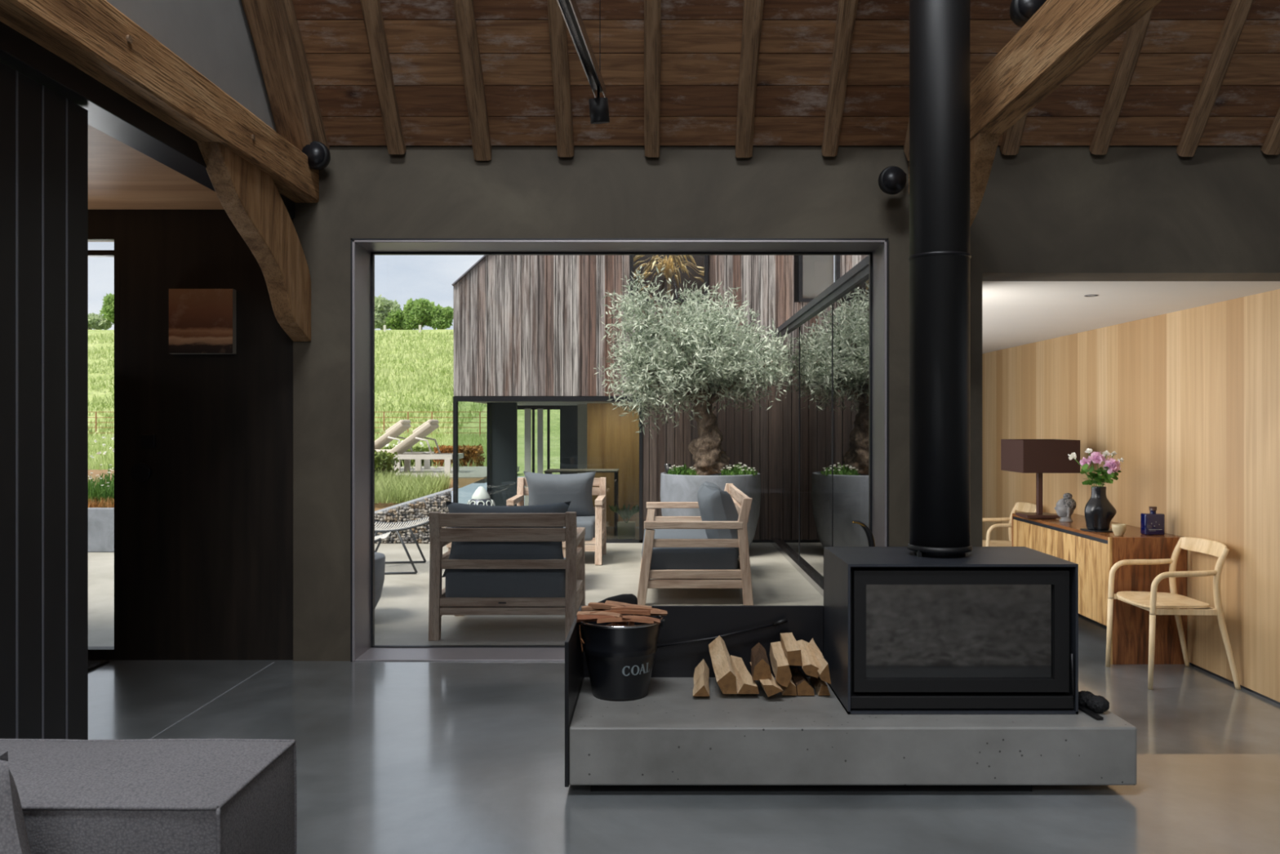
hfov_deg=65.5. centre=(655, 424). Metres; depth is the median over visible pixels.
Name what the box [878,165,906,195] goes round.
wall lamp
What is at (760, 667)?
log
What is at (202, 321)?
painting
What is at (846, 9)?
rafter
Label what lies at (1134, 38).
rafter
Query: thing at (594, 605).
stick
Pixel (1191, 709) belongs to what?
floor
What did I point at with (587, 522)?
seat cushion
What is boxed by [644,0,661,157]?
rafter
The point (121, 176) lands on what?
ceiling
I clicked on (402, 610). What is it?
patio
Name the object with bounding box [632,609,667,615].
stick
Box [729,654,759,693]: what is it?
log
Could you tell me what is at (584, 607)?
stick
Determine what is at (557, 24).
rafter
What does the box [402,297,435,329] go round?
tree
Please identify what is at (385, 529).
footstool
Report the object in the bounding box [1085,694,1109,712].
cone
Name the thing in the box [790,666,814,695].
log
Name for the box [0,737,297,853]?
ottoman
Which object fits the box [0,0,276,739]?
wall
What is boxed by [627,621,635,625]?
stick
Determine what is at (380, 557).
stone bowl
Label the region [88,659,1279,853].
floor
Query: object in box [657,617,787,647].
poker
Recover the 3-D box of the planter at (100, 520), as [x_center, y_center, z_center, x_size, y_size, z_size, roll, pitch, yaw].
[-5.725,0.924,9.000,2.550,0.392,0.500,0,0,0]
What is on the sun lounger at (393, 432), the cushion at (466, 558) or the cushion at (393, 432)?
the cushion at (393, 432)
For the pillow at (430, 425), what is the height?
0.190 m
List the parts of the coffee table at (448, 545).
leg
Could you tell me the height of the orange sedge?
0.108 m
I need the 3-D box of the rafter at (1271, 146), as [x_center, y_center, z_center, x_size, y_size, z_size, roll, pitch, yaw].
[2.908,-3.008,3.179,0.081,3.472,3.142,0,0,0]
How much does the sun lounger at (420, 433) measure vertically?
0.660 m
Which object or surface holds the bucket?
on the hearth
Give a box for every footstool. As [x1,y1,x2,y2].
[374,516,429,574]
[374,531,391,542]
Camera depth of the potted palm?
9.69 m
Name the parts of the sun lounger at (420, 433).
leg, leg, frame, leg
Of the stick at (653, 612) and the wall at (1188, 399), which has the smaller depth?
the stick at (653, 612)
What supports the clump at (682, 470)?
in the round planter at (673, 487)
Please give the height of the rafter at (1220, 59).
3.472 m
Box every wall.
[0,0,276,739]
[293,145,1279,661]
[374,485,458,543]
[982,288,1279,702]
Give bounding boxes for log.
[693,658,709,696]
[708,635,737,693]
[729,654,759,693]
[750,642,772,679]
[750,662,782,696]
[769,640,791,687]
[777,678,796,695]
[780,632,802,666]
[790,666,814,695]
[796,639,818,677]
[807,637,831,684]
[809,675,830,695]
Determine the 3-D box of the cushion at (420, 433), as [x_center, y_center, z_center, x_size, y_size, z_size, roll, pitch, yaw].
[-3.033,0.180,12.450,0.545,0.420,0.460,0,0,0]
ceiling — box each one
[88,124,224,209]
[292,0,1279,145]
[982,281,1279,353]
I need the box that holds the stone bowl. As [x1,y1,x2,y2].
[374,551,385,608]
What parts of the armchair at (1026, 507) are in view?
armrest, seat, armrest, leg, rail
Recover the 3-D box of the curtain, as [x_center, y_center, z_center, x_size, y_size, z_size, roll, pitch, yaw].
[-1.495,0.460,12.180,0.226,1.320,0.020,0,0,0]
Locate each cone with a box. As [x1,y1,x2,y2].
[1078,690,1093,707]
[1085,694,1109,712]
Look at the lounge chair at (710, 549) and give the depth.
6.21 m
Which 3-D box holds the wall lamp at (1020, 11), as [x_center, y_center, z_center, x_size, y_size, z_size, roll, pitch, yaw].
[1.293,-1.430,3.447,0.154,0.128,0.142,0,0,0]
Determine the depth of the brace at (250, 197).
4.24 m
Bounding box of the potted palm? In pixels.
[608,503,639,538]
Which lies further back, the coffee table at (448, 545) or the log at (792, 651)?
the coffee table at (448, 545)
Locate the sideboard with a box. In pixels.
[1012,513,1186,664]
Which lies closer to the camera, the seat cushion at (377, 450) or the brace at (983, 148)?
the brace at (983, 148)
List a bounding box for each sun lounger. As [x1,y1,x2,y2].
[374,419,435,470]
[374,419,463,473]
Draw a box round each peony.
[1079,457,1104,486]
[1088,451,1107,486]
[1093,457,1120,486]
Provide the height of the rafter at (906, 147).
3.519 m
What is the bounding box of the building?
[451,255,866,542]
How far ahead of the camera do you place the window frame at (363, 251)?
4.82 m
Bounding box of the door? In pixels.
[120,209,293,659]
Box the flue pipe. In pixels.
[906,0,972,558]
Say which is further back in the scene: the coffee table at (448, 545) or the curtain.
the curtain
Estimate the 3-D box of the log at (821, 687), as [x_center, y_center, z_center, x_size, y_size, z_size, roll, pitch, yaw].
[0.565,0.890,3.440,0.041,0.038,0.200,0,0,0]
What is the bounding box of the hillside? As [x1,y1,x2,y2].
[88,328,559,476]
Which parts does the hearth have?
plate, plate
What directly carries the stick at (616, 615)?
in the bucket
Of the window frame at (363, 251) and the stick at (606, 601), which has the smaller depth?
the stick at (606, 601)
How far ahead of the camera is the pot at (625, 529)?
9.68 m
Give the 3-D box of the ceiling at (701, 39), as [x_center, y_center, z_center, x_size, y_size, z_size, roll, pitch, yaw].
[1.300,-4.281,2.066,6.300,5.919,5.332,0,0,0]
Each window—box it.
[88,209,119,659]
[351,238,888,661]
[770,255,868,596]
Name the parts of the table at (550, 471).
leg, leg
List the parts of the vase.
plate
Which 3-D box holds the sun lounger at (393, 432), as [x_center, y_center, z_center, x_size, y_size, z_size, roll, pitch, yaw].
[-3.640,0.260,13.150,1.320,0.660,0.550,0,0,0]
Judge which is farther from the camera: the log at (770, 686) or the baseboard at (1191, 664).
the baseboard at (1191, 664)
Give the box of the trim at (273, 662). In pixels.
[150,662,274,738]
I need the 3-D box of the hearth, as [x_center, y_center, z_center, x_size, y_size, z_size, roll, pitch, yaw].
[0.588,0.886,3.301,1.726,0.467,0.609,0,0,0]
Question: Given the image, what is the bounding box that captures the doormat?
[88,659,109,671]
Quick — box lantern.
[466,486,494,506]
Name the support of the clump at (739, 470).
on the round planter at (673, 487)
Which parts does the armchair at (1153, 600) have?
leg, armrest, leg, seat, seat frame, leg, armrest, rail, leg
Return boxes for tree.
[88,312,113,329]
[98,293,114,324]
[374,294,401,329]
[382,306,417,329]
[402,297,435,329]
[427,303,453,329]
[594,265,796,475]
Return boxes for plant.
[633,255,703,297]
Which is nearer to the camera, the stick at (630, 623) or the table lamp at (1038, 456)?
the stick at (630, 623)
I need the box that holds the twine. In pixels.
[579,624,584,651]
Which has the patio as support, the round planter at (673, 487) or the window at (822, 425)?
the round planter at (673, 487)
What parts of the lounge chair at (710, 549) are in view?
leg, leg, armrest, rail, armrest, rail, rail, leg, rail, leg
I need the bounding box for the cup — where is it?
[1111,523,1126,536]
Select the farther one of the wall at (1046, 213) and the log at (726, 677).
the wall at (1046, 213)
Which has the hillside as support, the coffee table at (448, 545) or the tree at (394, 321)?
the tree at (394, 321)
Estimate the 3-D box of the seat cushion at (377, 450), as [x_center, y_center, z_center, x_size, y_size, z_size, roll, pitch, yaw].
[-3.522,0.340,12.450,0.500,0.060,0.440,0,0,0]
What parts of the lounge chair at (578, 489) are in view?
armrest, leg, rail, leg, armrest, leg, rail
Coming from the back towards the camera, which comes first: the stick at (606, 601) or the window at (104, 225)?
the window at (104, 225)
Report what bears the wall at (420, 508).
on the patio
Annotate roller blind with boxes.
[802,255,833,297]
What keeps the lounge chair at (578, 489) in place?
on the patio
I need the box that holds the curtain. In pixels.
[524,408,542,505]
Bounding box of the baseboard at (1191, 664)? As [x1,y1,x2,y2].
[1078,613,1279,704]
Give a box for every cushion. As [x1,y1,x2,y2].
[0,751,31,853]
[374,422,410,448]
[374,448,391,452]
[387,422,439,453]
[442,501,570,577]
[445,557,565,597]
[523,471,595,515]
[563,515,595,540]
[641,528,737,569]
[697,481,720,520]
[697,484,739,558]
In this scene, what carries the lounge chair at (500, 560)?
on the patio
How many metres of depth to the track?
3.28 m
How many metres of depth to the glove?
3.54 m
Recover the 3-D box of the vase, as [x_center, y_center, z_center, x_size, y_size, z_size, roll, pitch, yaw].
[2.935,0.553,6.600,0.227,0.290,0.227,0,0,41]
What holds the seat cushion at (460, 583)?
on the lounge chair at (500, 560)
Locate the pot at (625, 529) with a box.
[617,520,635,538]
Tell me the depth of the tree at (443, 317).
95.31 m
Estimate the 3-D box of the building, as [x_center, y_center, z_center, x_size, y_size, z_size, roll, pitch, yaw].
[1.143,-1.485,11.717,6.163,5.330,4.565,0,0,0]
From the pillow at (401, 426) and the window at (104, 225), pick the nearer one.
the window at (104, 225)
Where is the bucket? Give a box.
[577,613,665,701]
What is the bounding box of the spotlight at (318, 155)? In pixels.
[302,141,330,169]
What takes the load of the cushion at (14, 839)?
on the ottoman at (215, 795)
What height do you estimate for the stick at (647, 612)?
0.024 m
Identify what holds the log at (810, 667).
on the log at (803, 687)
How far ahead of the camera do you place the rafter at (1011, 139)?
4.64 m
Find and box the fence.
[88,411,486,437]
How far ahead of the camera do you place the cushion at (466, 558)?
5.24 m
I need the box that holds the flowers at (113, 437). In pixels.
[89,434,423,457]
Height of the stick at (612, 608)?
0.030 m
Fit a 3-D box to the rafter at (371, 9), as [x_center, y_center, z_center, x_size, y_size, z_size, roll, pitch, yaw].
[-1.222,-3.009,3.179,0.084,3.471,3.138,0,0,0]
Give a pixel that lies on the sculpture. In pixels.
(869, 535)
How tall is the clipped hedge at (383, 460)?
0.534 m
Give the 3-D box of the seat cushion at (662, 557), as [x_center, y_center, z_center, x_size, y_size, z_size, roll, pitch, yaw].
[0.212,0.857,6.970,0.605,0.163,1.468,0,0,0]
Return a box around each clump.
[666,462,697,475]
[718,462,757,475]
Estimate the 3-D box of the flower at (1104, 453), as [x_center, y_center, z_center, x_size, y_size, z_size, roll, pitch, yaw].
[2.966,0.340,6.613,0.128,0.342,0.100,0,0,0]
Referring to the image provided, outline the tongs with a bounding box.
[1078,705,1103,719]
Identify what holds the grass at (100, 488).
in the planter at (100, 520)
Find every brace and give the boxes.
[196,142,311,341]
[969,133,1000,227]
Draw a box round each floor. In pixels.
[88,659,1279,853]
[1078,614,1279,753]
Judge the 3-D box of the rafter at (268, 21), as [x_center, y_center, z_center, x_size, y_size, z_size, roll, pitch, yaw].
[-1.655,-2.984,3.150,0.159,3.517,3.190,0,0,0]
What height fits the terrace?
0.070 m
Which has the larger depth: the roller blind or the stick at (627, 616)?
the roller blind
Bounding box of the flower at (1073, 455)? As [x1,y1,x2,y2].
[1067,452,1093,488]
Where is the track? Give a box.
[556,0,609,124]
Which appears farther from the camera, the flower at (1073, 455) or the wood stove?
the flower at (1073, 455)
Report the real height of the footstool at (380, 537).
0.396 m
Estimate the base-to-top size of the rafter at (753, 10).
3.469 m
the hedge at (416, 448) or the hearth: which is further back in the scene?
the hedge at (416, 448)
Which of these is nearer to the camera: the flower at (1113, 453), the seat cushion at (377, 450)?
the flower at (1113, 453)
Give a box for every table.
[446,541,565,557]
[543,468,618,535]
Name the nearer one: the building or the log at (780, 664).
the log at (780, 664)
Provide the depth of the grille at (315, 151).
4.58 m
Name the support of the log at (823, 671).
on the log at (821, 687)
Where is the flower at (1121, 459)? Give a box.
[1102,457,1123,485]
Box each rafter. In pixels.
[240,0,315,151]
[284,0,329,150]
[360,0,406,154]
[453,0,491,160]
[546,0,573,157]
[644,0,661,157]
[735,0,764,157]
[821,0,857,156]
[903,120,909,160]
[1000,113,1027,155]
[1088,7,1154,155]
[1176,0,1253,156]
[1260,107,1279,155]
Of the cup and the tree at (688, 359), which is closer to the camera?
the cup
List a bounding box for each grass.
[88,427,486,470]
[88,474,114,506]
[374,467,453,503]
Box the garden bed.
[88,469,485,511]
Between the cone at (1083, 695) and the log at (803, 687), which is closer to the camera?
the cone at (1083, 695)
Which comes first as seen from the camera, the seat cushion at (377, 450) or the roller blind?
the roller blind
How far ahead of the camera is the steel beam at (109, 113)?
3.17 m
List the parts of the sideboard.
panel, door, door, door, door, panel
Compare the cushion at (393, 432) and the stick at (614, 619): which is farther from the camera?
the cushion at (393, 432)
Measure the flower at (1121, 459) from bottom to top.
0.295 m
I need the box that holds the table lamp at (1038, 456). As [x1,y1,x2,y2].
[1000,439,1079,519]
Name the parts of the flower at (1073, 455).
stem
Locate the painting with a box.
[168,288,235,354]
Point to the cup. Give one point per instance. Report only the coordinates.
(1118, 529)
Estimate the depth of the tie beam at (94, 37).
3.21 m
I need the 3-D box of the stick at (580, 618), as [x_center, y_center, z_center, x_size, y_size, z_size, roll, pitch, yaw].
[-0.181,0.648,3.316,0.170,0.042,0.027,0,0,-13]
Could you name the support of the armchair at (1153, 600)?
on the floor at (1191, 709)
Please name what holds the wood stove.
on the hearth
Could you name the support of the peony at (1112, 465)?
in the vase
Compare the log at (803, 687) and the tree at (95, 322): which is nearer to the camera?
the log at (803, 687)
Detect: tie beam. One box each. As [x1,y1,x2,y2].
[0,0,319,202]
[908,0,1161,194]
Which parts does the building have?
verge trim, glazing frame, timber panel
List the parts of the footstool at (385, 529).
leg, rope seat, leg, leg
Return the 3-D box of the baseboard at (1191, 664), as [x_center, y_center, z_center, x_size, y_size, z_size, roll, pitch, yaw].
[3.368,1.480,9.102,0.088,0.020,8.195,0,0,0]
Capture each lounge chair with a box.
[428,501,585,640]
[506,471,606,564]
[636,481,753,604]
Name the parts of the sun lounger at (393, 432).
leg, frame, leg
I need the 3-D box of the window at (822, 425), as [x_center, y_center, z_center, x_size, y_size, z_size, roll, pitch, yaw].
[1.135,0.305,7.245,0.090,2.370,4.470,0,0,0]
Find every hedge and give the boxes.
[374,449,400,478]
[381,445,440,467]
[432,444,485,466]
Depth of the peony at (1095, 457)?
6.58 m
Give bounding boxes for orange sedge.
[88,495,114,507]
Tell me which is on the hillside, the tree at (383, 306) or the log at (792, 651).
the tree at (383, 306)
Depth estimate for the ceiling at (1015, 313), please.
5.83 m
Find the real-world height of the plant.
0.623 m
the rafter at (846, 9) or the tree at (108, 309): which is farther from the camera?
the tree at (108, 309)
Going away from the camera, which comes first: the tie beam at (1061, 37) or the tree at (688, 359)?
the tie beam at (1061, 37)
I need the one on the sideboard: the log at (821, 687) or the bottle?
the bottle
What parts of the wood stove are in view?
glass pane, door, ash drawer, door handle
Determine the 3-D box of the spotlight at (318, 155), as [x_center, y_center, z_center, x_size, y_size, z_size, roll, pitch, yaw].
[-1.588,-1.247,4.647,0.154,0.128,0.142,0,0,0]
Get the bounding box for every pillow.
[385,419,410,432]
[412,419,439,432]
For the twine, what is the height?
0.088 m
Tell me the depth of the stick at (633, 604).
3.45 m
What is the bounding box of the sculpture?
[851,520,875,546]
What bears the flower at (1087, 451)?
in the vase
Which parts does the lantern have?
lid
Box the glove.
[591,593,637,611]
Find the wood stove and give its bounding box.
[823,546,1078,714]
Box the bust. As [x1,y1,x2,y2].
[1054,493,1076,522]
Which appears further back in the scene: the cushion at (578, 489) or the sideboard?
the cushion at (578, 489)
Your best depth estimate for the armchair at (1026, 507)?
8.72 m
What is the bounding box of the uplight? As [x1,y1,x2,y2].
[664,463,671,474]
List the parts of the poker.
rod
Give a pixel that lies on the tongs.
(1089, 712)
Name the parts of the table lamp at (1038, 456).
lamp shade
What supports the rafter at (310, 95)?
attached to the ceiling at (701, 39)
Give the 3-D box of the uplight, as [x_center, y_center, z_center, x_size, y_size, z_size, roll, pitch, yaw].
[0.115,0.417,8.570,0.091,0.169,0.060,0,0,0]
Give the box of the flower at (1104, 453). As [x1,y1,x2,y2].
[1099,450,1110,482]
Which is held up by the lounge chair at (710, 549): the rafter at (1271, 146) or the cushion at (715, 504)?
the cushion at (715, 504)
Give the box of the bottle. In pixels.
[1140,506,1164,534]
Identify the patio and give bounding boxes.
[88,542,823,646]
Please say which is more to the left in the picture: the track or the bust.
the track
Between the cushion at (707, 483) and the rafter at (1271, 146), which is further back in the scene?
the cushion at (707, 483)
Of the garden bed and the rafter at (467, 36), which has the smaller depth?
the rafter at (467, 36)
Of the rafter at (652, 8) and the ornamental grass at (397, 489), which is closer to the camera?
the rafter at (652, 8)
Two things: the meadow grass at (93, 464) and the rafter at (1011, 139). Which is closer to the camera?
the rafter at (1011, 139)
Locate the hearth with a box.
[564,604,1136,791]
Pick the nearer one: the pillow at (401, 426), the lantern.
the lantern
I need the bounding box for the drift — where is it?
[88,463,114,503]
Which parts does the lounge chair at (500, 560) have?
leg, rail, rail, armrest, rail, leg, rail, rail, leg, armrest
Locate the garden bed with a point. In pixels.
(462, 482)
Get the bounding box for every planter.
[88,506,114,551]
[660,471,760,548]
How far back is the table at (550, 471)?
10.14 m
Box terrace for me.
[391,466,519,483]
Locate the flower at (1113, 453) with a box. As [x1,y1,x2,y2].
[1100,450,1117,486]
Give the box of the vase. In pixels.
[1080,486,1116,532]
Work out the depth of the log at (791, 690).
3.33 m
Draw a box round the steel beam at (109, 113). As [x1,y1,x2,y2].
[0,21,294,217]
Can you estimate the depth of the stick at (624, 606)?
3.40 m
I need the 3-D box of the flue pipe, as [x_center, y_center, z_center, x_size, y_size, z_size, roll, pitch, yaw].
[0.957,-1.162,3.360,0.213,3.200,0.213,0,0,0]
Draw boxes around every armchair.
[982,502,1035,546]
[1105,537,1240,689]
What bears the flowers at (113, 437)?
in the meadow grass at (93, 464)
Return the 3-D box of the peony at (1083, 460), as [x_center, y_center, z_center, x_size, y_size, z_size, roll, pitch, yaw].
[2.892,0.362,6.610,0.144,0.298,0.125,0,0,-14]
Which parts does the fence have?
post, rail, rail, rail, rail, rail, post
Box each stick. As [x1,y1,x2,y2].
[576,610,622,617]
[576,613,626,624]
[581,605,608,610]
[587,602,624,609]
[590,608,650,615]
[596,617,653,623]
[604,600,644,607]
[609,606,659,610]
[622,614,660,624]
[624,605,665,610]
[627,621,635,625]
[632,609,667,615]
[633,604,652,607]
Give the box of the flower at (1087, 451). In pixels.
[1084,448,1102,486]

